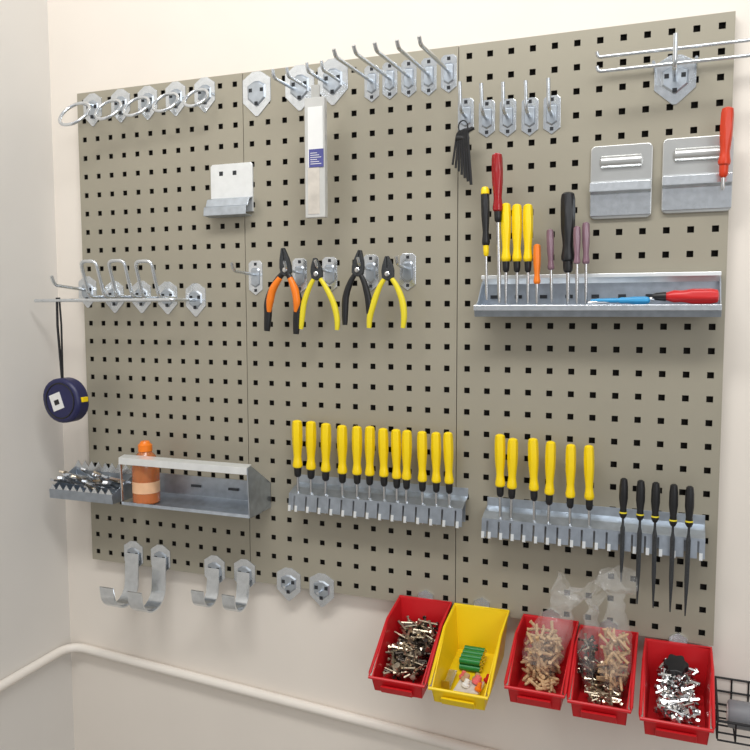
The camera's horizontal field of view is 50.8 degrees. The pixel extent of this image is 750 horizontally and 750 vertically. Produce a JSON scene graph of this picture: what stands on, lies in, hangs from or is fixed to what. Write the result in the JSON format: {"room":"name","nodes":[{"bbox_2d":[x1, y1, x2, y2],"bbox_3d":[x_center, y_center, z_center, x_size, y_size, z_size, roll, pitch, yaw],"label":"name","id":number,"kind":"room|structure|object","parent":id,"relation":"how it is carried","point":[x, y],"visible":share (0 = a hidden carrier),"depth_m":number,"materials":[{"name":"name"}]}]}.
{"room":"workshop","nodes":[
{"label":"workshop","id":0,"kind":"room"},
{"bbox_2d":[0,0,74,749],"bbox_3d":[-1.323,0.037,0.258,0.100,2.900,3.220,2,5,21],"label":"wall","id":1,"kind":"structure","parent":0,"point":[36,711],"depth_m":1.66,"materials":[{"name":"paint"}]},
{"bbox_2d":[47,0,749,749],"bbox_3d":[1.376,-0.032,0.987,4.600,2.900,0.100,2,5,21],"label":"wall","id":2,"kind":"structure","parent":0,"point":[299,648],"depth_m":1.55,"materials":[{"name":"paint"}]},
{"bbox_2d":[77,73,250,578],"bbox_3d":[-0.431,-0.087,1.622,0.394,0.990,0.020,2,5,21],"label":"pegboard panel","id":3,"kind":"object","parent":2,"relation":"attached to","point":[176,381],"visible":0.88,"depth_m":1.61,"materials":[{"name":"paint"}]},
{"bbox_2d":[50,275,96,307],"bbox_3d":[-0.627,-0.172,1.623,0.046,0.066,0.106,2,5,21],"label":"hook","id":4,"kind":"object","parent":3,"relation":"attached to","point":[92,284],"visible":0.78,"depth_m":1.67,"materials":[{"name":"metal"}]},
{"bbox_2d":[58,93,101,125],"bbox_3d":[-0.596,-0.536,1.595,0.072,0.082,0.078,2,5,21],"label":"holder","id":5,"kind":"object","parent":3,"relation":"attached to","point":[92,101],"visible":0.97,"depth_m":1.62,"materials":[{"name":"metal"}]},
{"bbox_2d":[49,460,132,503],"bbox_3d":[-0.591,0.223,1.658,0.162,0.066,0.081,2,5,21],"label":"tray","id":6,"kind":"object","parent":3,"relation":"attached to","point":[59,490],"visible":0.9,"depth_m":1.65,"materials":[{"name":"metal"}]},
{"bbox_2d":[80,259,123,312],"bbox_3d":[-0.557,-0.180,1.609,0.046,0.106,0.081,2,5,21],"label":"hook","id":7,"kind":"object","parent":3,"relation":"attached to","point":[108,292],"visible":0.86,"depth_m":1.61,"materials":[{"name":"metal"}]},
{"bbox_2d":[94,89,129,122],"bbox_3d":[-0.527,-0.540,1.577,0.062,0.074,0.060,2,5,21],"label":"holder","id":8,"kind":"object","parent":3,"relation":"attached to","point":[120,97],"visible":0.91,"depth_m":1.60,"materials":[{"name":"metal"}]},
{"bbox_2d":[34,283,205,316],"bbox_3d":[-0.519,-0.151,1.598,0.363,0.066,0.079,2,5,21],"label":"hook","id":9,"kind":"object","parent":3,"relation":"attached to","point":[195,299],"visible":1,"depth_m":1.57,"materials":[{"name":"metal"}]},
{"bbox_2d":[43,297,88,422],"bbox_3d":[-0.633,-0.030,1.613,0.098,0.256,0.036,2,5,21],"label":"tape measure","id":10,"kind":"object","parent":9,"relation":"hanging from","point":[66,400],"visible":1,"depth_m":1.61,"materials":[{"name":"blue plastic"}]},
{"bbox_2d":[99,541,142,607],"bbox_3d":[-0.530,0.419,1.645,0.048,0.125,0.090,2,5,21],"label":"hook","id":11,"kind":"object","parent":3,"relation":"attached to","point":[133,551],"visible":0.94,"depth_m":1.68,"materials":[{"name":"metal"}]},
{"bbox_2d":[107,259,150,312],"bbox_3d":[-0.493,-0.177,1.585,0.046,0.106,0.081,2,5,21],"label":"hook","id":12,"kind":"object","parent":3,"relation":"attached to","point":[134,291],"visible":0.86,"depth_m":1.58,"materials":[{"name":"metal"}]},
{"bbox_2d":[122,86,157,119],"bbox_3d":[-0.465,-0.539,1.555,0.060,0.072,0.057,2,5,21],"label":"holder","id":13,"kind":"object","parent":3,"relation":"attached to","point":[147,95],"visible":0.98,"depth_m":1.57,"materials":[{"name":"metal"}]},
{"bbox_2d":[127,544,170,612],"bbox_3d":[-0.466,0.422,1.621,0.048,0.125,0.090,2,5,21],"label":"hook","id":14,"kind":"object","parent":3,"relation":"attached to","point":[160,555],"visible":1,"depth_m":1.65,"materials":[{"name":"metal"}]},
{"bbox_2d":[134,259,177,313],"bbox_3d":[-0.434,-0.173,1.562,0.046,0.106,0.081,2,5,21],"label":"hook","id":15,"kind":"object","parent":3,"relation":"attached to","point":[166,289],"visible":0.91,"depth_m":1.59,"materials":[{"name":"metal"}]},
{"bbox_2d":[152,81,185,115],"bbox_3d":[-0.402,-0.539,1.532,0.058,0.071,0.053,2,5,21],"label":"holder","id":16,"kind":"object","parent":3,"relation":"attached to","point":[175,92],"visible":0.96,"depth_m":1.55,"materials":[{"name":"metal"}]},
{"bbox_2d":[183,77,214,111],"bbox_3d":[-0.339,-0.540,1.510,0.054,0.068,0.049,2,5,21],"label":"holder","id":17,"kind":"object","parent":3,"relation":"attached to","point":[204,88],"visible":1,"depth_m":1.53,"materials":[{"name":"metal"}]},
{"bbox_2d":[191,555,224,606],"bbox_3d":[-0.339,0.416,1.583,0.048,0.093,0.066,2,5,21],"label":"hook","id":18,"kind":"object","parent":3,"relation":"attached to","point":[214,566],"visible":1,"depth_m":1.60,"materials":[{"name":"metal"}]},
{"bbox_2d":[0,643,494,749],"bbox_3d":[-0.264,0.663,1.481,1.026,0.077,0.282,2,5,21],"label":"pipe","id":19,"kind":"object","parent":2,"relation":"attached to","point":[314,708],"depth_m":1.60,"materials":[{"name":"white metal"}]},
{"bbox_2d":[243,46,458,608],"bbox_3d":[-0.050,-0.075,1.474,0.422,0.990,0.020,2,5,21],"label":"pegboard panel","id":20,"kind":"object","parent":2,"relation":"attached to","point":[392,178],"visible":0.86,"depth_m":1.46,"materials":[{"name":"paint"}]},
{"bbox_2d":[119,454,270,517],"bbox_3d":[-0.357,0.211,1.559,0.292,0.101,0.089,2,5,21],"label":"metal shelf","id":21,"kind":"object","parent":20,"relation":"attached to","point":[249,498],"visible":0.86,"depth_m":1.56,"materials":[{"name":"metal"}]},
{"bbox_2d":[132,440,159,504],"bbox_3d":[-0.461,0.194,1.588,0.054,0.125,0.054,2,5,21],"label":"bottle","id":22,"kind":"object","parent":21,"relation":"in","point":[145,480],"visible":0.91,"depth_m":1.57,"materials":[{"name":"orange plastic"}]},
{"bbox_2d":[203,162,253,217],"bbox_3d":[-0.281,-0.355,1.513,0.093,0.102,0.032,2,5,21],"label":"holder","id":23,"kind":"object","parent":20,"relation":"attached to","point":[232,186],"visible":1,"depth_m":1.51,"materials":[{"name":"metal"}]},
{"bbox_2d":[222,559,255,611],"bbox_3d":[-0.273,0.418,1.558,0.048,0.093,0.066,2,5,21],"label":"hook","id":24,"kind":"object","parent":20,"relation":"attached to","point":[244,570],"visible":1,"depth_m":1.58,"materials":[{"name":"metal"}]},
{"bbox_2d":[230,261,262,294],"bbox_3d":[-0.246,-0.184,1.482,0.030,0.066,0.090,2,5,21],"label":"hook","id":25,"kind":"object","parent":20,"relation":"attached to","point":[255,273],"visible":1,"depth_m":1.52,"materials":[{"name":"metal"}]},
{"bbox_2d":[243,71,270,115],"bbox_3d":[-0.224,-0.530,1.490,0.060,0.082,0.005,2,5,21],"label":"plate","id":26,"kind":"object","parent":20,"relation":"attached to","point":[257,85],"visible":1,"depth_m":1.49,"materials":[{"name":"metal"}]},
{"bbox_2d":[277,567,300,600],"bbox_3d":[-0.173,0.411,1.543,0.052,0.066,0.020,2,5,21],"label":"hook","id":27,"kind":"object","parent":20,"relation":"attached to","point":[288,579],"visible":1,"depth_m":1.55,"materials":[{"name":"metal"}]},
{"bbox_2d":[271,64,313,110],"bbox_3d":[-0.153,-0.527,1.421,0.060,0.082,0.082,2,5,21],"label":"double hook","id":28,"kind":"object","parent":20,"relation":"attached to","point":[298,82],"visible":0.94,"depth_m":1.46,"materials":[{"name":"metal"}]},
{"bbox_2d":[283,258,306,292],"bbox_3d":[-0.153,-0.184,1.460,0.030,0.066,0.065,2,5,21],"label":"hook","id":29,"kind":"object","parent":20,"relation":"attached to","point":[299,265],"visible":0.85,"depth_m":1.49,"materials":[{"name":"metal"}]},
{"bbox_2d":[264,248,301,333],"bbox_3d":[-0.170,-0.154,1.448,0.079,0.157,0.017,2,5,21],"label":"pliers","id":30,"kind":"object","parent":29,"relation":"hanging from","point":[297,298],"visible":1,"depth_m":1.44,"materials":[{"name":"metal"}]},
{"bbox_2d":[309,573,333,606],"bbox_3d":[-0.106,0.416,1.517,0.052,0.066,0.020,2,5,21],"label":"hook","id":31,"kind":"object","parent":20,"relation":"attached to","point":[321,585],"visible":1,"depth_m":1.52,"materials":[{"name":"metal"}]},
{"bbox_2d":[314,257,336,291],"bbox_3d":[-0.095,-0.183,1.437,0.030,0.066,0.065,2,5,21],"label":"hook","id":32,"kind":"object","parent":20,"relation":"attached to","point":[329,264],"visible":0.89,"depth_m":1.46,"materials":[{"name":"metal"}]},
{"bbox_2d":[299,258,339,329],"bbox_3d":[-0.101,-0.146,1.424,0.082,0.129,0.013,2,5,21],"label":"pliers","id":33,"kind":"object","parent":32,"relation":"hanging from","point":[316,274],"visible":1,"depth_m":1.42,"materials":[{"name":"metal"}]},
{"bbox_2d":[305,58,347,104],"bbox_3d":[-0.091,-0.529,1.397,0.060,0.082,0.082,2,5,21],"label":"double hook","id":34,"kind":"object","parent":20,"relation":"attached to","point":[332,76],"visible":0.84,"depth_m":1.43,"materials":[{"name":"metal"}]},
{"bbox_2d":[304,84,327,218],"bbox_3d":[-0.104,-0.392,1.385,0.039,0.229,0.014,2,5,21],"label":"pack","id":35,"kind":"object","parent":34,"relation":"hanging from","point":[316,197],"visible":1,"depth_m":1.38,"materials":[{"name":"white cardboard"}]},
{"bbox_2d":[332,48,378,101],"bbox_3d":[-0.036,-0.512,1.330,0.028,0.064,0.168,2,5,21],"label":"hook","id":36,"kind":"object","parent":20,"relation":"attached to","point":[371,76],"visible":0.98,"depth_m":1.40,"materials":[{"name":"metal"}]},
{"bbox_2d":[356,255,378,290],"bbox_3d":[-0.019,-0.183,1.407,0.030,0.066,0.065,2,5,21],"label":"hook","id":37,"kind":"object","parent":20,"relation":"attached to","point":[371,272],"visible":0.88,"depth_m":1.43,"materials":[{"name":"metal"}]},
{"bbox_2d":[342,250,371,324],"bbox_3d":[-0.032,-0.154,1.396,0.058,0.132,0.013,2,5,21],"label":"pliers","id":38,"kind":"object","parent":37,"relation":"hanging from","point":[357,271],"visible":1,"depth_m":1.39,"materials":[{"name":"metal"}]},
{"bbox_2d":[352,44,396,98],"bbox_3d":[-0.004,-0.513,1.317,0.028,0.064,0.168,2,5,21],"label":"hook","id":39,"kind":"object","parent":20,"relation":"attached to","point":[388,72],"visible":0.98,"depth_m":1.39,"materials":[{"name":"metal"}]},
{"bbox_2d":[288,474,467,528],"bbox_3d":[0.001,0.229,1.446,0.336,0.063,0.046,2,5,21],"label":"rack","id":40,"kind":"object","parent":20,"relation":"attached to","point":[413,508],"visible":0.94,"depth_m":1.44,"materials":[{"name":"metal"}]},
{"bbox_2d":[292,420,302,491],"bbox_3d":[-0.146,0.170,1.488,0.020,0.172,0.020,2,5,21],"label":"screwdriver","id":41,"kind":"object","parent":40,"relation":"in","point":[297,434],"visible":1,"depth_m":1.48,"materials":[{"name":"yellow plastic"}]},
{"bbox_2d":[306,421,315,492],"bbox_3d":[-0.119,0.172,1.478,0.020,0.173,0.020,2,5,21],"label":"screwdriver","id":42,"kind":"object","parent":40,"relation":"in","point":[310,425],"visible":1,"depth_m":1.47,"materials":[{"name":"yellow plastic"}]},
{"bbox_2d":[321,423,330,513],"bbox_3d":[-0.091,0.174,1.467,0.020,0.172,0.019,2,5,21],"label":"screwdriver","id":43,"kind":"object","parent":40,"relation":"in","point":[325,427],"visible":1,"depth_m":1.46,"materials":[{"name":"yellow plastic"}]},
{"bbox_2d":[337,425,346,511],"bbox_3d":[-0.060,0.176,1.455,0.019,0.170,0.019,2,5,21],"label":"screwdriver","id":44,"kind":"object","parent":40,"relation":"in","point":[341,429],"visible":1,"depth_m":1.45,"materials":[{"name":"yellow plastic"}]},
{"bbox_2d":[352,426,361,516],"bbox_3d":[-0.033,0.177,1.444,0.019,0.169,0.019,2,5,21],"label":"screwdriver","id":45,"kind":"object","parent":40,"relation":"in","point":[356,430],"visible":1,"depth_m":1.44,"materials":[{"name":"yellow plastic"}]},
{"bbox_2d":[365,426,374,497],"bbox_3d":[-0.009,0.177,1.435,0.019,0.170,0.018,2,5,21],"label":"screwdriver","id":46,"kind":"object","parent":40,"relation":"in","point":[369,430],"visible":1,"depth_m":1.43,"materials":[{"name":"yellow plastic"}]},
{"bbox_2d":[378,428,388,499],"bbox_3d":[0.015,0.178,1.426,0.019,0.167,0.018,2,5,21],"label":"screwdriver","id":47,"kind":"object","parent":40,"relation":"in","point":[383,447],"visible":1,"depth_m":1.42,"materials":[{"name":"yellow plastic"}]},
{"bbox_2d":[391,429,401,500],"bbox_3d":[0.038,0.180,1.417,0.019,0.167,0.018,2,5,21],"label":"screwdriver","id":48,"kind":"object","parent":40,"relation":"in","point":[395,433],"visible":1,"depth_m":1.41,"materials":[{"name":"yellow plastic"}]},
{"bbox_2d":[402,430,411,501],"bbox_3d":[0.057,0.181,1.410,0.018,0.167,0.018,2,5,21],"label":"screwdriver","id":49,"kind":"object","parent":40,"relation":"in","point":[406,434],"visible":1,"depth_m":1.40,"materials":[{"name":"yellow plastic"}]},
{"bbox_2d":[417,431,426,523],"bbox_3d":[0.084,0.182,1.400,0.018,0.167,0.018,2,5,21],"label":"screwdriver","id":50,"kind":"object","parent":40,"relation":"in","point":[421,435],"visible":1,"depth_m":1.39,"materials":[{"name":"yellow plastic"}]},
{"bbox_2d":[431,432,440,503],"bbox_3d":[0.107,0.182,1.390,0.018,0.166,0.017,2,5,21],"label":"screwdriver","id":51,"kind":"object","parent":40,"relation":"in","point":[435,436],"visible":1,"depth_m":1.38,"materials":[{"name":"yellow plastic"}]},
{"bbox_2d":[443,432,453,505],"bbox_3d":[0.129,0.182,1.382,0.019,0.167,0.017,2,5,21],"label":"screwdriver","id":52,"kind":"object","parent":40,"relation":"in","point":[448,436],"visible":1,"depth_m":1.37,"materials":[{"name":"yellow plastic"}]},
{"bbox_2d":[373,42,416,96],"bbox_3d":[0.029,-0.511,1.305,0.028,0.064,0.168,2,5,21],"label":"hook","id":53,"kind":"object","parent":20,"relation":"attached to","point":[408,70],"visible":0.91,"depth_m":1.38,"materials":[{"name":"metal"}]},
{"bbox_2d":[395,253,415,289],"bbox_3d":[0.047,-0.181,1.382,0.030,0.066,0.065,2,5,21],"label":"hook","id":54,"kind":"object","parent":20,"relation":"attached to","point":[407,265],"visible":1,"depth_m":1.41,"materials":[{"name":"metal"}]},
{"bbox_2d":[367,256,406,327],"bbox_3d":[0.020,-0.144,1.377,0.076,0.125,0.013,2,5,21],"label":"pliers","id":55,"kind":"object","parent":54,"relation":"hanging from","point":[387,271],"visible":1,"depth_m":1.37,"materials":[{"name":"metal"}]},
{"bbox_2d":[368,590,451,698],"bbox_3d":[0.064,0.464,1.377,0.104,0.128,0.167,2,5,21],"label":"storage bin","id":56,"kind":"object","parent":20,"relation":"attached to","point":[435,611],"visible":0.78,"depth_m":1.39,"materials":[{"name":"red plastic"}]},
{"bbox_2d":[382,616,438,682],"bbox_3d":[0.064,0.477,1.380,0.083,0.071,0.139,2,5,21],"label":"pile","id":57,"kind":"object","parent":56,"relation":"in","point":[420,634],"visible":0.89,"depth_m":1.38,"materials":[{"name":"metal"}]},
{"bbox_2d":[395,39,436,95],"bbox_3d":[0.063,-0.510,1.292,0.028,0.064,0.168,2,5,21],"label":"hook","id":58,"kind":"object","parent":20,"relation":"attached to","point":[428,66],"visible":0.88,"depth_m":1.36,"materials":[{"name":"metal"}]},
{"bbox_2d":[417,35,456,92],"bbox_3d":[0.097,-0.510,1.278,0.028,0.064,0.168,2,5,21],"label":"hook","id":59,"kind":"object","parent":20,"relation":"attached to","point":[448,63],"visible":1,"depth_m":1.35,"materials":[{"name":"metal"}]},
{"bbox_2d":[456,11,735,645],"bbox_3d":[0.349,-0.063,1.320,0.430,0.990,0.020,2,5,21],"label":"pegboard panel","id":60,"kind":"object","parent":2,"relation":"attached to","point":[645,393],"visible":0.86,"depth_m":1.30,"materials":[{"name":"paint"}]},
{"bbox_2d":[458,81,473,130],"bbox_3d":[0.147,-0.449,1.330,0.028,0.079,0.046,2,5,21],"label":"hook","id":61,"kind":"object","parent":60,"relation":"attached to","point":[465,105],"visible":0.91,"depth_m":1.35,"materials":[{"name":"metal"}]},
{"bbox_2d":[452,120,474,184],"bbox_3d":[0.149,-0.373,1.326,0.042,0.109,0.012,3,6,35],"label":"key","id":62,"kind":"object","parent":61,"relation":"hanging from","point":[462,144],"visible":1,"depth_m":1.32,"materials":[{"name":"black metal"}]},
{"bbox_2d":[428,597,509,709],"bbox_3d":[0.161,0.467,1.339,0.104,0.128,0.167,2,5,21],"label":"storage bin","id":63,"kind":"object","parent":60,"relation":"attached to","point":[478,624],"depth_m":1.38,"materials":[{"name":"yellow plastic"}]},
{"bbox_2d":[479,83,494,136],"bbox_3d":[0.181,-0.441,1.317,0.028,0.080,0.046,2,5,21],"label":"hook","id":64,"kind":"object","parent":60,"relation":"attached to","point":[486,107],"visible":1,"depth_m":1.33,"materials":[{"name":"metal"}]},
{"bbox_2d":[499,82,515,136],"bbox_3d":[0.215,-0.439,1.304,0.028,0.080,0.046,2,5,21],"label":"hook","id":65,"kind":"object","parent":60,"relation":"attached to","point":[507,126],"visible":1,"depth_m":1.32,"materials":[{"name":"metal"}]},
{"bbox_2d":[521,80,538,135],"bbox_3d":[0.249,-0.436,1.291,0.028,0.080,0.046,2,5,21],"label":"hook","id":66,"kind":"object","parent":60,"relation":"attached to","point":[530,106],"visible":1,"depth_m":1.31,"materials":[{"name":"metal"}]},
{"bbox_2d":[504,608,578,709],"bbox_3d":[0.275,0.461,1.294,0.097,0.102,0.167,2,5,21],"label":"storage bin","id":67,"kind":"object","parent":60,"relation":"attached to","point":[520,693],"visible":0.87,"depth_m":1.30,"materials":[{"name":"red plastic"}]},
{"bbox_2d":[522,649,561,692],"bbox_3d":[0.274,0.486,1.299,0.062,0.046,0.114,1,5,18],"label":"pile","id":68,"kind":"object","parent":67,"relation":"in","point":[547,684],"visible":0.48,"depth_m":1.26,"materials":[{"name":"beige plastic"}]},
{"bbox_3d":[0.303,0.409,1.285,0.126,0.164,0.096,2,5,21],"label":"plastic bag","id":69,"kind":"object","parent":67,"relation":"in","visible":0},
{"bbox_2d":[520,620,563,679],"bbox_3d":[0.277,0.452,1.294,0.075,0.078,0.078,-1,5,-10],"label":"contents","id":70,"kind":"object","parent":69,"relation":"in","point":[549,643],"visible":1,"depth_m":1.28,"materials":[{"name":"beige plastic"}]},
{"bbox_2d":[543,78,560,133],"bbox_3d":[0.283,-0.435,1.278,0.028,0.079,0.046,2,5,21],"label":"hook","id":71,"kind":"object","parent":60,"relation":"attached to","point":[551,104],"visible":1,"depth_m":1.29,"materials":[{"name":"metal"}]},
{"bbox_2d":[481,497,704,560],"bbox_3d":[0.355,0.253,1.310,0.354,0.063,0.046,2,5,21],"label":"tool rack","id":72,"kind":"object","parent":60,"relation":"attached to","point":[606,522],"visible":0.98,"depth_m":1.31,"materials":[{"name":"metal"}]},
{"bbox_2d":[495,434,505,528],"bbox_3d":[0.213,0.182,1.349,0.018,0.165,0.018,2,5,21],"label":"screwdriver","id":73,"kind":"object","parent":72,"relation":"in","point":[500,449],"visible":1,"depth_m":1.34,"materials":[{"name":"yellow plastic"}]},
{"bbox_2d":[507,438,517,530],"bbox_3d":[0.233,0.186,1.342,0.018,0.160,0.018,2,5,21],"label":"screwdriver","id":74,"kind":"object","parent":72,"relation":"in","point":[512,447],"visible":1,"depth_m":1.33,"materials":[{"name":"yellow plastic"}]},
{"bbox_2d":[528,438,538,530],"bbox_3d":[0.266,0.186,1.329,0.019,0.162,0.017,2,5,21],"label":"screwdriver","id":75,"kind":"object","parent":72,"relation":"in","point":[533,449],"visible":1,"depth_m":1.32,"materials":[{"name":"yellow plastic"}]},
{"bbox_2d":[544,441,555,521],"bbox_3d":[0.292,0.191,1.319,0.018,0.163,0.017,2,5,21],"label":"screwdriver","id":76,"kind":"object","parent":72,"relation":"in","point":[550,450],"visible":1,"depth_m":1.31,"materials":[{"name":"yellow plastic"}]},
{"bbox_2d":[565,444,575,539],"bbox_3d":[0.323,0.194,1.307,0.017,0.161,0.017,2,5,21],"label":"screwdriver","id":77,"kind":"object","parent":72,"relation":"in","point":[570,460],"visible":1,"depth_m":1.30,"materials":[{"name":"yellow plastic"}]},
{"bbox_2d":[584,445,593,525],"bbox_3d":[0.351,0.195,1.296,0.018,0.162,0.016,2,5,21],"label":"screwdriver","id":78,"kind":"object","parent":72,"relation":"in","point":[588,449],"visible":1,"depth_m":1.29,"materials":[{"name":"yellow plastic"}]},
{"bbox_2d":[619,478,627,581],"bbox_3d":[0.396,0.248,1.262,0.014,0.170,0.014,2,5,21],"label":"file","id":79,"kind":"object","parent":72,"relation":"in","point":[623,487],"visible":1,"depth_m":1.26,"materials":[{"name":"black plastic"}]},
{"bbox_2d":[636,480,644,603],"bbox_3d":[0.420,0.266,1.254,0.014,0.201,0.014,2,5,21],"label":"file","id":80,"kind":"object","parent":72,"relation":"in","point":[640,489],"visible":1,"depth_m":1.25,"materials":[{"name":"black plastic"}]},
{"bbox_2d":[651,482,659,607],"bbox_3d":[0.441,0.269,1.246,0.014,0.203,0.014,2,5,21],"label":"file","id":81,"kind":"object","parent":72,"relation":"in","point":[655,491],"visible":1,"depth_m":1.24,"materials":[{"name":"black plastic"}]},
{"bbox_2d":[669,484,677,611],"bbox_3d":[0.465,0.272,1.237,0.014,0.205,0.014,2,5,21],"label":"file","id":82,"kind":"object","parent":72,"relation":"in","point":[673,493],"visible":1,"depth_m":1.23,"materials":[{"name":"black plastic"}]},
{"bbox_2d":[684,486,693,615],"bbox_3d":[0.487,0.275,1.229,0.014,0.207,0.014,2,5,21],"label":"file","id":83,"kind":"object","parent":72,"relation":"in","point":[689,494],"visible":1,"depth_m":1.23,"materials":[{"name":"black plastic"}]},
{"bbox_2d":[474,271,721,316],"bbox_3d":[0.350,-0.128,1.267,0.376,0.070,0.068,2,5,21],"label":"tray","id":84,"kind":"object","parent":60,"relation":"attached to","point":[605,285],"visible":0.94,"depth_m":1.27,"materials":[{"name":"metal"}]},
{"bbox_2d":[481,186,489,299],"bbox_3d":[0.182,-0.217,1.307,0.015,0.186,0.015,-1,5,-15],"label":"screwdriver","id":85,"kind":"object","parent":84,"relation":"in","point":[485,202],"visible":1,"depth_m":1.30,"materials":[{"name":"black plastic"}]},
{"bbox_2d":[491,153,502,302],"bbox_3d":[0.200,-0.240,1.294,0.020,0.243,0.018,2,5,21],"label":"screwdriver","id":86,"kind":"object","parent":84,"relation":"in","point":[497,160],"visible":1,"depth_m":1.28,"materials":[{"name":"red plastic"}]},
{"bbox_2d":[501,203,510,303],"bbox_3d":[0.215,-0.199,1.296,0.017,0.164,0.016,2,5,21],"label":"screwdriver","id":87,"kind":"object","parent":84,"relation":"in","point":[506,212],"visible":1,"depth_m":1.29,"materials":[{"name":"yellow plastic"}]},
{"bbox_2d":[512,204,521,303],"bbox_3d":[0.231,-0.197,1.290,0.017,0.162,0.016,2,5,21],"label":"screwdriver","id":88,"kind":"object","parent":84,"relation":"in","point":[516,208],"visible":1,"depth_m":1.28,"materials":[{"name":"yellow plastic"}]},
{"bbox_2d":[523,204,532,303],"bbox_3d":[0.248,-0.196,1.283,0.017,0.161,0.016,2,5,21],"label":"screwdriver","id":89,"kind":"object","parent":84,"relation":"in","point":[527,208],"visible":1,"depth_m":1.28,"materials":[{"name":"yellow plastic"}]},
{"bbox_2d":[546,229,553,302],"bbox_3d":[0.284,-0.177,1.282,0.014,0.119,0.012,2,5,21],"label":"screwdriver","id":90,"kind":"object","parent":84,"relation":"in","point":[550,234],"visible":1,"depth_m":1.28,"materials":[{"name":"purple plastic"}]},
{"bbox_2d":[561,192,574,303],"bbox_3d":[0.308,-0.203,1.264,0.024,0.178,0.022,2,5,21],"label":"screwdriver","id":91,"kind":"object","parent":84,"relation":"in","point":[567,198],"visible":1,"depth_m":1.25,"materials":[{"name":"black plastic"}]},
{"bbox_2d":[573,226,580,303],"bbox_3d":[0.319,-0.174,1.251,0.012,0.123,0.011,2,5,21],"label":"screwdriver","id":92,"kind":"object","parent":84,"relation":"in","point":[576,231],"visible":1,"depth_m":1.25,"materials":[{"name":"purple plastic"}]},
{"bbox_2d":[582,222,589,303],"bbox_3d":[0.334,-0.177,1.254,0.013,0.129,0.012,2,5,21],"label":"screwdriver","id":93,"kind":"object","parent":84,"relation":"in","point":[585,226],"visible":1,"depth_m":1.25,"materials":[{"name":"purple plastic"}]},
{"bbox_2d":[588,296,649,304],"bbox_3d":[0.380,-0.116,1.232,0.093,0.012,0.012,2,5,21],"label":"screwdriver","id":94,"kind":"object","parent":84,"relation":"in","point":[636,299],"visible":1,"depth_m":1.23,"materials":[{"name":"blue plastic"}]},
{"bbox_2d":[649,288,718,303],"bbox_3d":[0.462,-0.120,1.209,0.119,0.023,0.023,2,5,21],"label":"screwdriver","id":95,"kind":"object","parent":84,"relation":"in","point":[708,295],"visible":1,"depth_m":1.19,"materials":[{"name":"red plastic"}]},
{"bbox_2d":[566,619,638,725],"bbox_3d":[0.365,0.469,1.259,0.097,0.102,0.167,2,5,21],"label":"storage bin","id":96,"kind":"object","parent":60,"relation":"attached to","point":[581,707],"visible":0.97,"depth_m":1.25,"materials":[{"name":"red plastic"}]},
{"bbox_2d":[583,658,627,706],"bbox_3d":[0.366,0.492,1.267,0.071,0.043,0.129,2,5,21],"label":"pile","id":97,"kind":"object","parent":96,"relation":"in","point":[601,693],"visible":0.54,"depth_m":1.23,"materials":[{"name":"metal"}]},
{"bbox_3d":[0.373,0.402,1.250,0.072,0.191,0.090,2,5,21],"label":"plastic bag","id":98,"kind":"object","parent":96,"relation":"in","visible":0},
{"bbox_2d":[596,627,630,690],"bbox_3d":[0.377,0.446,1.247,0.051,0.094,0.072,2,5,21],"label":"contents","id":99,"kind":"object","parent":98,"relation":"in","point":[610,655],"visible":1,"depth_m":1.24,"materials":[{"name":"beige wood"}]},
{"bbox_2d":[589,143,652,219],"bbox_3d":[0.392,-0.309,1.261,0.095,0.116,0.029,2,5,21],"label":"holder","id":100,"kind":"object","parent":60,"relation":"attached to","point":[621,175],"visible":1,"depth_m":1.26,"materials":[{"name":"grey metal"}]},
{"bbox_2d":[595,33,749,104],"bbox_3d":[0.471,-0.462,1.190,0.273,0.088,0.068,2,5,21],"label":"rack","id":101,"kind":"object","parent":60,"relation":"attached to","point":[675,75],"visible":1,"depth_m":1.22,"materials":[{"name":"metal"}]},
{"bbox_2d":[638,632,715,744],"bbox_3d":[0.467,0.479,1.221,0.105,0.102,0.167,2,5,21],"label":"storage bin","id":102,"kind":"object","parent":60,"relation":"attached to","point":[700,657],"visible":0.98,"depth_m":1.24,"materials":[{"name":"red plastic"}]},
{"bbox_2d":[653,654,700,726],"bbox_3d":[0.469,0.489,1.226,0.069,0.070,0.126,2,5,21],"label":"pile","id":103,"kind":"object","parent":102,"relation":"in","point":[676,701],"depth_m":1.22,"materials":[{"name":"metal"}]},
{"bbox_2d":[661,135,733,213],"bbox_3d":[0.497,-0.310,1.220,0.102,0.115,0.029,2,5,21],"label":"holder","id":104,"kind":"object","parent":60,"relation":"attached to","point":[691,180],"visible":0.83,"depth_m":1.22,"materials":[{"name":"grey metal"}]},
{"bbox_2d":[718,107,733,189],"bbox_3d":[0.519,-0.335,1.170,0.020,0.120,0.018,2,5,21],"label":"screwdriver","id":105,"kind":"object","parent":104,"relation":"in","point":[727,113],"visible":1,"depth_m":1.16,"materials":[{"name":"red plastic"}]},
{"bbox_2d":[715,676,749,746],"bbox_3d":[0.629,0.525,1.207,0.203,0.048,0.122,2,5,21],"label":"wire basket","id":106,"kind":"object","parent":2,"relation":"attached to","point":[717,718],"visible":0.56,"depth_m":1.22,"materials":[{"name":"black metal"}]},
{"bbox_2d":[726,699,749,730],"bbox_3d":[0.571,0.524,1.214,0.055,0.042,0.042,2,5,21],"label":"tape roll","id":107,"kind":"object","parent":106,"relation":"in","point":[737,711],"visible":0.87,"depth_m":1.20,"materials":[{"name":"grey plastic"}]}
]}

